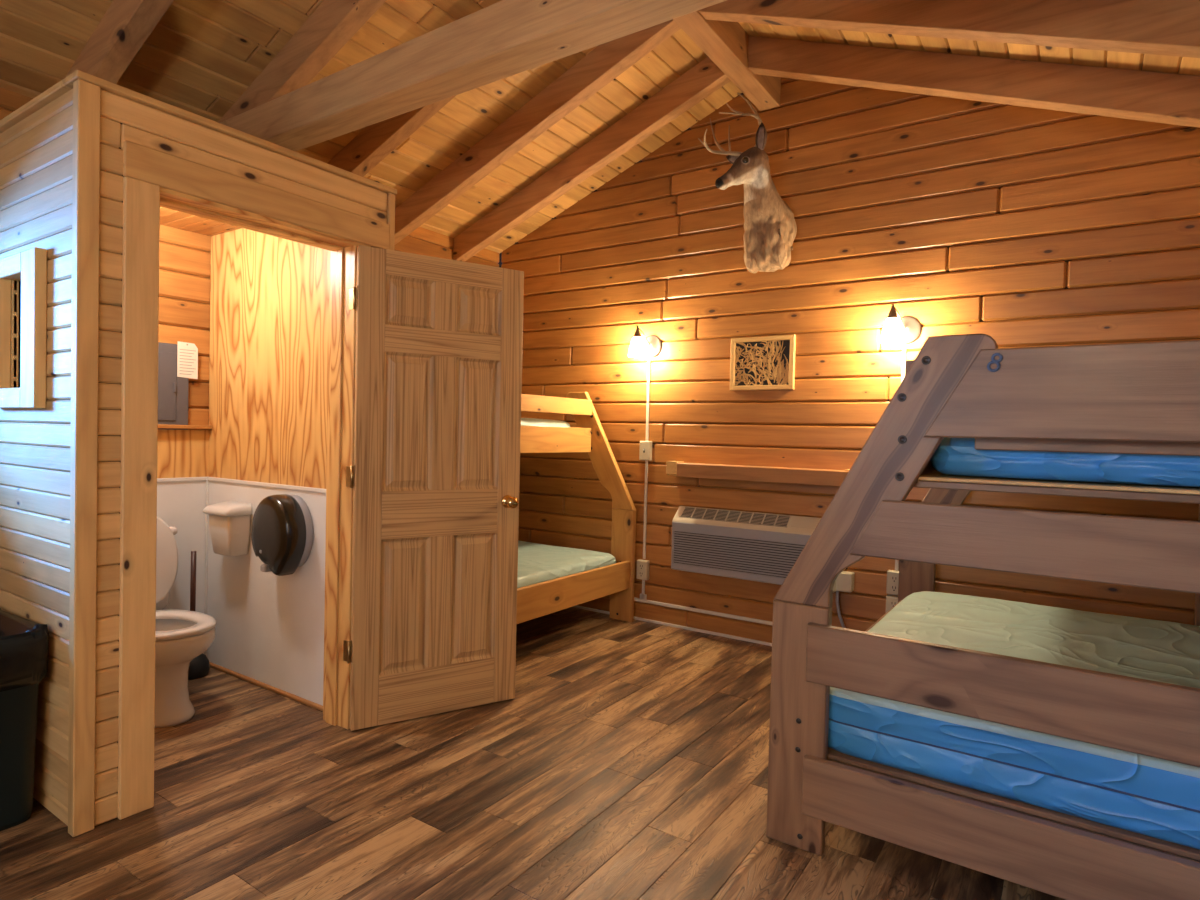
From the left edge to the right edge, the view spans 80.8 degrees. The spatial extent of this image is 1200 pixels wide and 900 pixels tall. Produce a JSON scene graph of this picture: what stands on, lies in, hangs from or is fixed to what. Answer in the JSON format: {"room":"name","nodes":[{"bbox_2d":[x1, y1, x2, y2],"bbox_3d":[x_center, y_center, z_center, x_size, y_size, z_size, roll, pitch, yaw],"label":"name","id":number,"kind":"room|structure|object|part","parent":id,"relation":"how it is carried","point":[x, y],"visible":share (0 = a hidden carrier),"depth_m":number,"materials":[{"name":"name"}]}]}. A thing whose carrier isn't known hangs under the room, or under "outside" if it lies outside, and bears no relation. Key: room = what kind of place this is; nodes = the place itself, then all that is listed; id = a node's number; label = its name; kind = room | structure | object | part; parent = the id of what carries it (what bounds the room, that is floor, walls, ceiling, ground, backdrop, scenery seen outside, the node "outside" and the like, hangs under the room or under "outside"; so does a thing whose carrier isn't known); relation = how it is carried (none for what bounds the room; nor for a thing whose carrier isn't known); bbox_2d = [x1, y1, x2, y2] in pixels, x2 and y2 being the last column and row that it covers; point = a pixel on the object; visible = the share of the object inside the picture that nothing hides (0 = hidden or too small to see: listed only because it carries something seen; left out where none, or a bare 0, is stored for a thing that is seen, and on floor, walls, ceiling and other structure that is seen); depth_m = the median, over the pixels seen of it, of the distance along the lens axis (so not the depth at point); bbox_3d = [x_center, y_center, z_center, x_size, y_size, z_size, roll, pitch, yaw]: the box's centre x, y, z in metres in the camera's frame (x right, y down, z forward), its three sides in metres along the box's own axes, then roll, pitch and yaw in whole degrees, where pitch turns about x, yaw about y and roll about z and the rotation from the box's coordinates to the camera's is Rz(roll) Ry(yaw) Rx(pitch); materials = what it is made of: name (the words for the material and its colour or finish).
{"room":"dormitory","nodes":[
{"label":"dormitory","id":0,"kind":"room"},
{"bbox_2d":[0,89,72,825],"bbox_3d":[-2.117,0.016,2.574,1.290,2.310,0.100,2,2,34],"label":"wall","id":1,"kind":"structure","parent":0,"point":[36,153],"depth_m":2.31,"materials":[{"name":"brown wood"}]},
{"bbox_2d":[0,247,46,407],"bbox_3d":[-1.957,-0.400,2.441,0.437,0.515,0.135,2,2,34],"label":"window","id":2,"kind":"structure","parent":1,"relation":"in","point":[29,267],"depth_m":2.31,"materials":[{"name":"brown wood"}]},
{"bbox_2d":[0,70,396,194],"bbox_3d":[-1.775,-1.152,2.976,1.328,0.022,1.198,2,2,34],"label":"trim","id":3,"kind":"structure","parent":1,"relation":"on","point":[60,88],"depth_m":2.39,"materials":[{"name":"brown wood"}]},
{"bbox_2d":[157,429,208,653],"bbox_3d":[-2.364,0.522,3.378,0.012,1.250,0.948,2,2,34],"label":"wall","id":4,"kind":"structure","parent":0,"point":[180,453],"depth_m":3.67,"materials":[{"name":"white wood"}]},
{"bbox_2d":[160,207,240,236],"bbox_3d":[-1.790,-1.124,2.990,1.290,0.035,1.130,2,2,34],"label":"ceiling","id":5,"kind":"structure","parent":0,"point":[168,217],"depth_m":3.50,"materials":[{"name":"orange wood"}]},
{"bbox_2d":[95,89,386,825],"bbox_3d":[-1.308,0.033,2.680,0.110,2.310,1.105,2,2,34],"label":"wall","id":6,"kind":"structure","parent":0,"point":[122,119],"depth_m":2.24,"materials":[{"name":"brown wood"}]},
{"bbox_2d":[68,79,100,836],"bbox_3d":[-1.593,0.038,2.179,0.042,2.309,0.059,2,2,34],"label":"trim","id":7,"kind":"structure","parent":6,"relation":"attached to","point":[86,95],"depth_m":2.16,"materials":[{"name":"brown wood"}]},
{"bbox_2d":[118,176,159,819],"bbox_3d":[-1.499,0.164,2.294,0.020,2.057,0.102,2,2,34],"label":"trim","id":8,"kind":"structure","parent":6,"relation":"attached to","point":[141,199],"depth_m":2.28,"materials":[{"name":"brown wood"}]},
{"bbox_2d":[123,140,388,249],"bbox_3d":[-1.214,-0.924,2.653,0.018,0.112,1.030,2,2,34],"label":"trim","id":9,"kind":"structure","parent":6,"relation":"attached to","point":[143,163],"depth_m":2.54,"materials":[{"name":"brown wood"}]},
{"bbox_2d":[160,187,370,728],"bbox_3d":[-1.335,0.151,2.747,0.229,2.070,0.855,2,2,34],"label":"trim","id":10,"kind":"structure","parent":6,"relation":"attached to","point":[343,252],"depth_m":3.00,"materials":[{"name":"brown wood"}]},
{"bbox_2d":[386,193,394,249],"bbox_3d":[-0.960,0.032,3.130,0.062,2.309,0.032,2,2,34],"label":"trim","id":11,"kind":"structure","parent":6,"relation":"attached to","point":[390,211],"depth_m":3.08,"materials":[{"name":"brown wood"}]},
{"bbox_2d":[343,245,523,730],"bbox_3d":[-0.708,0.169,3.140,0.777,2.030,0.185,0,2,-36],"label":"door","id":12,"kind":"structure","parent":6,"relation":"in","point":[434,476],"depth_m":3.12,"materials":[{"name":"brown wood"}]},
{"bbox_3d":[-0.857,0.674,3.084,0.214,0.585,0.035,1,2,-33],"label":"panel","id":13,"kind":"part","parent":12,"relation":"part of","materials":[{"name":"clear wood"}]},
{"bbox_3d":[-0.838,-0.120,3.066,0.214,0.595,0.035,1,2,-33],"label":"panel","id":14,"kind":"part","parent":12,"relation":"part of","materials":[{"name":"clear wood"}]},
{"bbox_3d":[-0.825,-0.637,3.054,0.214,0.210,0.035,1,2,-33],"label":"panel","id":15,"kind":"part","parent":12,"relation":"part of","materials":[{"name":"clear wood"}]},
{"bbox_3d":[-0.732,1.075,3.179,0.534,0.215,0.034,1,2,-33],"label":"rail","id":16,"kind":"part","parent":12,"relation":"part of","materials":[{"name":"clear wood"}]},
{"bbox_3d":[-0.713,0.281,3.161,0.534,0.205,0.034,1,2,-33],"label":"rail","id":17,"kind":"part","parent":12,"relation":"part of","materials":[{"name":"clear wood"}]},
{"bbox_3d":[-0.695,-0.474,3.144,0.534,0.115,0.034,1,2,-33],"label":"rail","id":18,"kind":"part","parent":12,"relation":"part of","materials":[{"name":"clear wood"}]},
{"bbox_3d":[-0.687,-0.793,3.136,0.534,0.105,0.034,1,2,-33],"label":"rail","id":19,"kind":"part","parent":12,"relation":"part of","materials":[{"name":"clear wood"}]},
{"bbox_3d":[-0.588,0.677,3.256,0.214,0.585,0.035,1,2,-33],"label":"panel","id":20,"kind":"part","parent":12,"relation":"part of","materials":[{"name":"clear wood"}]},
{"bbox_3d":[-0.569,-0.117,3.238,0.214,0.595,0.035,1,2,-33],"label":"panel","id":21,"kind":"part","parent":12,"relation":"part of","materials":[{"name":"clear wood"}]},
{"bbox_3d":[-0.556,-0.635,3.226,0.214,0.210,0.035,1,2,-33],"label":"panel","id":22,"kind":"part","parent":12,"relation":"part of","materials":[{"name":"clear wood"}]},
{"bbox_3d":[-0.445,0.241,3.330,0.062,0.062,0.185,1,2,-33],"label":"knob","id":23,"kind":"part","parent":12,"relation":"part of","materials":[{"name":"gold metal"}]},
{"bbox_2d":[0,88,502,429],"bbox_3d":[-2.438,-0.208,3.309,0.080,2.708,5.800,2,2,34],"label":"wall","id":24,"kind":"structure","parent":0,"point":[184,256],"depth_m":3.68,"materials":[{"name":"orange wood"}]},
{"bbox_2d":[158,342,188,429],"bbox_3d":[-2.231,-0.321,3.497,0.044,0.435,0.363,2,2,34],"label":"electrical panel","id":25,"kind":"object","parent":24,"relation":"attached to","point":[173,391],"visible":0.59,"depth_m":3.56,"materials":[{"name":"grey paint"}]},
{"bbox_3d":[-2.228,-0.320,3.481,0.005,0.345,0.260,2,2,34],"label":"panel door","id":26,"kind":"part","parent":25,"relation":"part of","materials":[{"name":"grey paint"}]},
{"bbox_2d":[177,341,197,378],"bbox_3d":[-2.122,-0.461,3.631,0.003,0.185,0.100,2,2,34],"label":"paper tag","id":27,"kind":"object","parent":25,"relation":"hanging from","point":[187,353],"visible":1,"depth_m":3.63,"materials":[{"name":"white paper"}]},
{"bbox_2d":[179,344,193,374],"bbox_3d":[-2.121,-0.467,3.631,0.001,0.158,0.080,2,2,34],"label":"print","id":28,"kind":"object","parent":27,"relation":"attached to","point":[186,351],"depth_m":3.63},
{"bbox_2d":[158,424,211,428],"bbox_3d":[-2.335,-0.117,3.354,0.045,0.020,0.948,2,2,34],"label":"trim","id":29,"kind":"structure","parent":24,"relation":"attached to","point":[159,425],"depth_m":3.62,"materials":[{"name":"orange wood"}]},
{"bbox_2d":[207,228,329,705],"bbox_3d":[-1.516,0.011,3.442,1.310,2.310,0.126,2,2,34],"label":"wall","id":30,"kind":"structure","parent":0,"point":[268,364],"depth_m":3.44,"materials":[{"name":"brown wood"}]},
{"bbox_2d":[203,501,251,556],"bbox_3d":[-1.858,0.392,3.517,0.221,0.257,0.140,2,2,34],"label":"bin","id":31,"kind":"object","parent":30,"relation":"attached to","point":[229,521],"visible":1,"depth_m":3.48,"materials":[{"name":"white plastic"}]},
{"bbox_3d":[-1.856,0.291,3.514,0.221,0.054,0.140,2,2,34],"label":"bin lid","id":32,"kind":"part","parent":31,"relation":"part of","materials":[{"name":"white plastic"}]},
{"bbox_2d":[157,477,325,655],"bbox_3d":[-1.922,0.663,3.077,1.070,1.003,0.946,2,2,34],"label":"trim","id":33,"kind":"structure","parent":30,"relation":"attached to","point":[207,479],"depth_m":3.66,"materials":[{"name":"white plastic"}]},
{"bbox_2d":[209,662,322,710],"bbox_3d":[-1.917,1.154,3.076,1.108,0.022,0.945,2,2,34],"label":"baseboard","id":34,"kind":"structure","parent":30,"relation":"attached to","point":[223,669],"depth_m":3.42,"materials":[{"name":"brown wood"}]},
{"bbox_2d":[251,494,312,575],"bbox_3d":[-1.476,0.387,3.257,0.313,0.365,0.140,2,2,34],"label":"dispenser","id":35,"kind":"object","parent":30,"relation":"attached to","point":[282,524],"visible":1,"depth_m":3.19,"materials":[{"name":"black plastic"}]},
{"bbox_2d":[290,494,312,566],"bbox_3d":[-1.444,0.377,3.297,0.306,0.338,0.038,2,2,34],"label":"mounting plate","id":36,"kind":"object","parent":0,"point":[305,515],"depth_m":3.21,"materials":[{"name":"grey plastic"}]},
{"bbox_2d":[0,607,1064,899],"bbox_3d":[-0.594,1.245,2.067,4.460,0.050,5.640,2,2,34],"label":"floor","id":37,"kind":"structure","parent":0,"point":[626,760],"depth_m":2.42,"materials":[{"name":"laminate"}]},
{"bbox_2d":[0,609,48,830],"bbox_3d":[-2.081,0.865,2.212,0.532,0.631,0.451,2,2,34],"label":"rubbish bin","id":38,"kind":"object","parent":37,"relation":"on","point":[24,654],"visible":1,"depth_m":2.20,"materials":[{"name":"black plastic"}]},
{"bbox_2d":[155,516,216,727],"bbox_3d":[-2.035,0.722,3.165,0.784,0.875,0.463,2,2,34],"label":"toilet","id":39,"kind":"object","parent":37,"relation":"on","point":[182,636],"visible":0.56,"depth_m":3.04,"materials":[{"name":"ceramic"}]},
{"bbox_3d":[-2.282,0.602,3.330,0.183,0.375,0.440,2,2,34],"label":"tank","id":40,"kind":"part","parent":39,"relation":"part of","materials":[{"name":"ceramic"}]},
{"bbox_3d":[-2.127,0.507,3.230,0.074,0.453,0.368,2,2,34],"label":"lid","id":41,"kind":"part","parent":39,"relation":"part of","materials":[{"name":"ceramic"}]},
{"bbox_3d":[-2.271,0.394,3.323,0.195,0.038,0.463,2,2,34],"label":"tank lid","id":42,"kind":"part","parent":39,"relation":"part of","materials":[{"name":"ceramic"}]},
{"bbox_3d":[-1.954,0.969,3.115,0.575,0.388,0.364,2,2,34],"label":"bowl","id":43,"kind":"part","parent":39,"relation":"part of","materials":[{"name":"ceramic"}]},
{"bbox_3d":[-1.909,0.761,3.083,0.481,0.024,0.372,2,2,34],"label":"seat","id":44,"kind":"part","parent":39,"relation":"part of","materials":[{"name":"ceramic"}]},
{"bbox_2d":[188,551,209,679],"bbox_3d":[-2.068,0.832,3.585,0.156,0.635,0.156,2,2,34],"label":"plunger","id":45,"kind":"object","parent":37,"relation":"on","point":[199,667],"visible":0.44,"depth_m":3.58,"materials":[{"name":"black rubber"}]},
{"bbox_3d":[-2.072,0.787,3.590,0.024,0.545,0.031,1,1,-11],"label":"handle","id":46,"kind":"part","parent":45,"relation":"part of","materials":[{"name":"brown wood"}]},
{"bbox_2d":[188,653,209,679],"bbox_3d":[-2.074,1.074,3.590,0.156,0.150,0.156,2,2,34],"label":"cup","id":47,"kind":"object","parent":45,"relation":"on","point":[199,667],"depth_m":3.55,"materials":[{"name":"black plastic"}]},
{"bbox_2d":[516,392,635,623],"bbox_3d":[-0.901,0.371,4.370,1.390,1.578,2.055,2,2,34],"label":"bunk bed","id":48,"kind":"object","parent":37,"relation":"on","point":[614,582],"visible":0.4,"depth_m":4.75,"materials":[{"name":"brown wood"}]},
{"bbox_2d":[521,418,569,426],"bbox_3d":[-1.041,-0.129,4.428,0.893,0.197,1.812,2,2,34],"label":"mattress","id":49,"kind":"object","parent":48,"relation":"on","point":[524,421],"visible":0.02,"depth_m":4.66,"materials":[{"name":"white fabric"}]},
{"bbox_3d":[-0.617,-0.065,4.188,0.035,0.170,1.928,2,2,34],"label":"rail","id":50,"kind":"part","parent":48,"relation":"part of","materials":[{"name":"brown wood"}]},
{"bbox_3d":[-0.616,-0.293,4.193,0.035,0.107,1.940,2,2,34],"label":"guard rail","id":51,"kind":"part","parent":48,"relation":"part of","materials":[{"name":"brown wood"}]},
{"bbox_2d":[517,541,615,587],"bbox_3d":[-0.890,0.766,4.387,1.248,0.179,1.902,2,2,34],"label":"mattress","id":52,"kind":"object","parent":48,"relation":"on","point":[537,563],"visible":0.16,"depth_m":4.50,"materials":[{"name":"green plastic"}]},
{"bbox_3d":[-0.354,0.857,4.023,0.035,0.188,1.940,2,2,34],"label":"rail","id":53,"kind":"part","parent":48,"relation":"part of","materials":[{"name":"brown wood"}]},
{"bbox_3d":[0.157,0.792,4.872,0.177,0.764,0.040,2,2,34],"label":"corner post","id":54,"kind":"part","parent":48,"relation":"part of","materials":[{"name":"brown wood"}]},
{"bbox_2d":[766,334,1199,899],"bbox_3d":[1.667,0.471,2.654,1.390,1.578,2.010,2,2,34],"label":"bunk bed","id":55,"kind":"object","parent":37,"relation":"on","point":[1121,398],"visible":0.9,"depth_m":1.88,"materials":[{"name":"brown wood"}]},
{"bbox_3d":[0.625,0.863,2.222,0.177,0.764,0.040,2,2,34],"label":"corner post","id":56,"kind":"part","parent":55,"relation":"part of","materials":[{"name":"brown wood"}]},
{"bbox_3d":[1.120,0.914,3.053,0.035,0.188,1.890,2,2,34],"label":"rail","id":57,"kind":"part","parent":55,"relation":"part of","materials":[{"name":"wood"}]},
{"bbox_3d":[1.437,-0.213,2.831,0.035,0.107,1.890,2,2,34],"label":"guard rail","id":58,"kind":"part","parent":55,"relation":"part of","materials":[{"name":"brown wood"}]},
{"bbox_3d":[1.709,0.853,3.819,0.177,0.764,0.040,2,2,34],"label":"corner post","id":59,"kind":"part","parent":55,"relation":"part of","materials":[{"name":"brown wood"}]},
{"bbox_3d":[1.419,0.015,2.837,0.035,0.170,1.878,2,2,34],"label":"rail","id":60,"kind":"part","parent":55,"relation":"part of","materials":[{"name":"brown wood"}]},
{"bbox_3d":[1.152,1.050,1.820,1.268,0.175,0.034,2,2,34],"label":"rail","id":61,"kind":"part","parent":55,"relation":"part of","materials":[{"name":"brown wood"}]},
{"bbox_3d":[1.162,0.639,1.810,1.268,0.176,0.034,2,2,34],"label":"rail","id":62,"kind":"part","parent":55,"relation":"part of","materials":[{"name":"brown wood"}]},
{"bbox_2d":[828,591,1199,849],"bbox_3d":[1.659,0.843,2.624,1.257,0.229,1.797,2,2,34],"label":"mattress","id":63,"kind":"object","parent":55,"relation":"on","point":[1154,797],"visible":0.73,"depth_m":2.07,"materials":[{"name":"blue plastic"}]},
{"bbox_3d":[1.220,0.244,1.769,1.152,0.166,0.034,2,2,34],"label":"rail","id":64,"kind":"part","parent":55,"relation":"part of","materials":[{"name":"brown wood"}]},
{"bbox_3d":[1.308,-0.140,1.706,0.960,0.237,0.034,2,2,34],"label":"rail","id":65,"kind":"part","parent":55,"relation":"part of","materials":[{"name":"brown wood"}]},
{"bbox_2d":[930,437,1199,486],"bbox_3d":[1.843,0.018,2.560,0.937,0.126,1.826,2,2,34],"label":"mattress","id":66,"kind":"object","parent":55,"relation":"on","point":[953,456],"visible":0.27,"depth_m":1.88,"materials":[{"name":"blue plastic"}]},
{"bbox_3d":[2.736,0.487,3.120,0.145,1.578,0.040,2,2,34],"label":"wall post","id":67,"kind":"part","parent":55,"relation":"part of","materials":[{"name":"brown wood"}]},
{"bbox_2d":[0,0,1199,255],"bbox_3d":[-0.531,-1.898,2.005,4.593,0.912,5.800,2,2,34],"label":"ceiling","id":68,"kind":"structure","parent":0,"point":[201,56],"depth_m":3.32,"materials":[{"name":"brown wood"}]},
{"bbox_2d":[65,0,173,83],"bbox_3d":[-1.537,-1.819,2.564,2.140,0.976,0.085,2,2,34],"label":"rafter","id":69,"kind":"object","parent":68,"relation":"attached to","point":[126,25],"depth_m":2.79,"materials":[{"name":"brown wood"}]},
{"bbox_2d":[218,0,385,122],"bbox_3d":[-1.192,-1.823,3.073,2.140,0.976,0.085,2,2,34],"label":"rafter","id":70,"kind":"object","parent":68,"relation":"attached to","point":[333,23],"visible":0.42,"depth_m":3.10,"materials":[{"name":"brown wood"}]},
{"bbox_2d":[327,95,455,176],"bbox_3d":[-0.847,-1.826,3.582,2.140,0.976,0.085,2,2,34],"label":"rafter","id":71,"kind":"object","parent":68,"relation":"attached to","point":[376,141],"visible":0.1,"depth_m":3.78,"materials":[{"name":"brown wood"}]},
{"bbox_2d":[221,0,725,150],"bbox_3d":[-0.244,-1.442,2.426,4.460,0.170,0.155,2,2,34],"label":"tie beam","id":72,"kind":"structure","parent":68,"relation":"attached to","point":[503,39],"depth_m":2.57,"materials":[{"name":"brown wood"}]},
{"bbox_2d":[394,19,680,244],"bbox_3d":[-0.501,-1.829,4.091,2.140,0.976,0.085,2,2,34],"label":"rafter","id":73,"kind":"object","parent":68,"relation":"attached to","point":[607,61],"visible":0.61,"depth_m":3.98,"materials":[{"name":"brown wood"}]},
{"bbox_2d":[453,57,730,261],"bbox_3d":[-0.159,-1.832,4.595,2.140,0.976,0.085,2,2,34],"label":"rafter","id":74,"kind":"object","parent":68,"relation":"attached to","point":[705,78],"visible":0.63,"depth_m":4.46,"materials":[{"name":"brown wood"}]},
{"bbox_2d":[673,11,780,110],"bbox_3d":[-0.536,-2.179,2.006,0.130,0.190,5.640,2,2,34],"label":"ridge beam","id":75,"kind":"structure","parent":68,"relation":"attached to","point":[725,43],"depth_m":3.79,"materials":[{"name":"brown wood"}]},
{"bbox_2d":[698,0,1199,57],"bbox_3d":[1.393,-1.743,2.806,2.200,0.999,0.085,2,2,34],"label":"rafter","id":76,"kind":"object","parent":68,"relation":"attached to","point":[1156,27],"visible":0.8,"depth_m":2.66,"materials":[{"name":"brown wood"}]},
{"bbox_2d":[748,36,1199,127],"bbox_3d":[1.735,-1.746,3.311,2.200,0.999,0.085,2,2,34],"label":"rafter","id":77,"kind":"object","parent":68,"relation":"attached to","point":[1159,97],"visible":1,"depth_m":3.23,"materials":[{"name":"brown wood"}]},
{"bbox_2d":[501,77,1199,642],"bbox_3d":[1.057,-0.585,4.392,4.460,3.582,0.080,2,2,34],"label":"wall","id":78,"kind":"structure","parent":0,"point":[1016,226],"depth_m":4.14,"materials":[{"name":"orange wood"}]},
{"bbox_2d":[636,559,649,579],"bbox_3d":[0.294,0.822,4.844,0.084,0.132,0.042,2,2,34],"label":"power outlet","id":79,"kind":"object","parent":78,"relation":"attached to","point":[642,565],"visible":1,"depth_m":4.83,"materials":[{"name":"beige plastic"}]},
{"bbox_3d":[0.284,0.822,4.830,0.076,0.124,0.004,2,2,34],"label":"plate","id":80,"kind":"part","parent":79,"relation":"part of","materials":[{"name":"beige plastic"}]},
{"bbox_2d":[640,580,646,599],"bbox_3d":[0.299,0.963,4.860,0.052,0.140,0.012,2,2,34],"label":"channel","id":81,"kind":"object","parent":78,"relation":"attached to","point":[643,596],"visible":1,"depth_m":4.85,"materials":[{"name":"white plastic"}]},
{"bbox_2d":[628,326,661,357],"bbox_3d":[0.296,-0.732,4.754,0.186,0.208,0.173,2,2,34],"label":"wall sconce","id":82,"kind":"object","parent":78,"relation":"attached to","point":[651,347],"visible":1,"depth_m":4.77,"materials":[{"name":"white glass"}]},
{"bbox_3d":[0.250,-0.694,4.751,0.116,0.130,0.116,2,2,34],"label":"lamp shade","id":83,"kind":"part","parent":82,"relation":"part of","materials":[{"name":"beige glass"}]},
{"bbox_3d":[0.281,-0.769,4.772,0.130,0.135,0.058,0,2,-38],"label":"lamp arm","id":84,"kind":"part","parent":82,"relation":"part of","materials":[{"name":"grey metal"}]},
{"bbox_2d":[639,441,651,460],"bbox_3d":[0.309,0.004,4.823,0.084,0.132,0.052,2,2,34],"label":"light switch","id":85,"kind":"object","parent":78,"relation":"attached to","point":[645,451],"visible":1,"depth_m":4.81,"materials":[{"name":"beige plastic"}]},
{"bbox_2d":[643,460,647,558],"bbox_3d":[0.312,0.409,4.847,0.020,0.682,0.012,2,2,34],"label":"channel","id":86,"kind":"object","parent":78,"relation":"attached to","point":[646,461],"visible":1,"depth_m":4.84,"materials":[{"name":"white plastic"}]},
{"bbox_2d":[645,359,649,440],"bbox_3d":[0.329,-0.340,4.832,0.020,0.563,0.012,2,2,34],"label":"channel","id":87,"kind":"object","parent":78,"relation":"attached to","point":[648,361],"visible":1,"depth_m":4.83,"materials":[{"name":"white plastic"}]},
{"bbox_2d":[573,605,771,645],"bbox_3d":[0.988,1.196,4.394,4.460,0.018,0.011,2,2,34],"label":"baseboard","id":88,"kind":"structure","parent":78,"relation":"attached to","point":[576,606],"depth_m":4.66,"materials":[{"name":"white plastic"}]},
{"bbox_2d":[634,598,772,624],"bbox_3d":[0.213,1.036,4.918,2.500,0.022,0.012,2,2,34],"label":"channel","id":89,"kind":"object","parent":78,"relation":"attached to","point":[635,599],"visible":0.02,"depth_m":4.59,"materials":[{"name":"white plastic"}]},
{"bbox_2d":[698,93,796,272],"bbox_3d":[0.856,-1.597,4.105,0.658,1.056,0.309,0,2,-40],"label":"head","id":90,"kind":"object","parent":78,"relation":"attached to","point":[770,228],"visible":1,"depth_m":4.10},
{"bbox_2d":[671,506,835,592],"bbox_3d":[0.932,0.594,4.357,1.050,0.410,0.129,2,2,34],"label":"heater unit","id":91,"kind":"object","parent":78,"relation":"attached to","point":[752,546],"visible":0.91,"depth_m":4.35,"materials":[{"name":"beige plastic"}]},
{"bbox_2d":[679,507,791,526],"bbox_3d":[0.836,0.416,4.424,0.724,0.062,0.069,2,2,34],"label":"grille","id":92,"kind":"object","parent":91,"relation":"attached to","point":[686,514],"depth_m":4.42,"materials":[{"name":"beige plastic"}]},
{"bbox_3d":[0.899,0.638,4.311,1.042,0.310,0.010,2,2,34],"label":"panel","id":93,"kind":"part","parent":91,"relation":"part of","materials":[{"name":"grey plastic"}]},
{"bbox_3d":[1.249,0.433,4.146,0.240,0.051,0.057,2,2,34],"label":"control door","id":94,"kind":"part","parent":91,"relation":"part of","materials":[{"name":"beige plastic"}]},
{"bbox_2d":[666,461,849,486],"bbox_3d":[0.958,0.142,4.333,1.220,0.097,0.134,2,2,34],"label":"wall rail","id":95,"kind":"object","parent":78,"relation":"attached to","point":[805,476],"visible":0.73,"depth_m":4.26,"materials":[{"name":"brown wood"}]},
{"bbox_2d":[730,335,795,390],"bbox_3d":[1.001,-0.536,4.361,0.410,0.328,0.031,2,2,34],"label":"picture","id":96,"kind":"object","parent":78,"relation":"attached to","point":[763,362],"visible":1,"depth_m":4.35,"materials":[{"name":"brown wood"}]},
{"bbox_2d":[836,571,854,627],"bbox_3d":[1.361,0.952,4.103,0.228,0.502,0.070,2,2,34],"label":"box","id":97,"kind":"object","parent":78,"relation":"attached to","point":[845,579],"visible":0.57,"depth_m":4.05,"materials":[{"name":"beige plastic"}]},
{"bbox_3d":[1.412,1.004,4.073,0.107,0.402,0.023,2,2,34],"label":"power cord","id":98,"kind":"part","parent":97,"relation":"part of","materials":[{"name":"grey plastic"}]},
{"bbox_2d":[886,595,897,612],"bbox_3d":[1.639,0.879,3.931,0.084,0.132,0.042,2,2,34],"label":"power outlet","id":99,"kind":"object","parent":78,"relation":"attached to","point":[891,600],"visible":0.42,"depth_m":3.92,"materials":[{"name":"beige plastic"}]},
{"bbox_2d":[886,570,898,594],"bbox_3d":[1.642,0.739,3.928,0.084,0.132,0.042,2,2,34],"label":"power outlet","id":100,"kind":"object","parent":78,"relation":"attached to","point":[892,575],"visible":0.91,"depth_m":3.92,"materials":[{"name":"beige plastic"}]},
{"bbox_2d":[880,304,920,343],"bbox_3d":[1.636,-0.689,3.845,0.186,0.208,0.173,2,2,34],"label":"wall sconce","id":101,"kind":"object","parent":78,"relation":"attached to","point":[897,329],"visible":1,"depth_m":3.86,"materials":[{"name":"white glass"}]},
{"bbox_3d":[1.590,-0.651,3.842,0.116,0.130,0.116,2,2,34],"label":"lamp shade","id":102,"kind":"part","parent":101,"relation":"part of","materials":[{"name":"beige glass"}]},
{"bbox_3d":[1.621,-0.726,3.862,0.130,0.135,0.058,0,2,-38],"label":"lamp arm","id":103,"kind":"part","parent":101,"relation":"part of","materials":[{"name":"grey metal"}]},
{"bbox_2d":[895,346,905,569],"bbox_3d":[1.671,0.047,3.923,0.020,1.250,0.012,2,2,34],"label":"channel","id":104,"kind":"object","parent":78,"relation":"attached to","point":[903,370],"visible":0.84,"depth_m":3.91,"materials":[{"name":"white plastic"}]}
]}

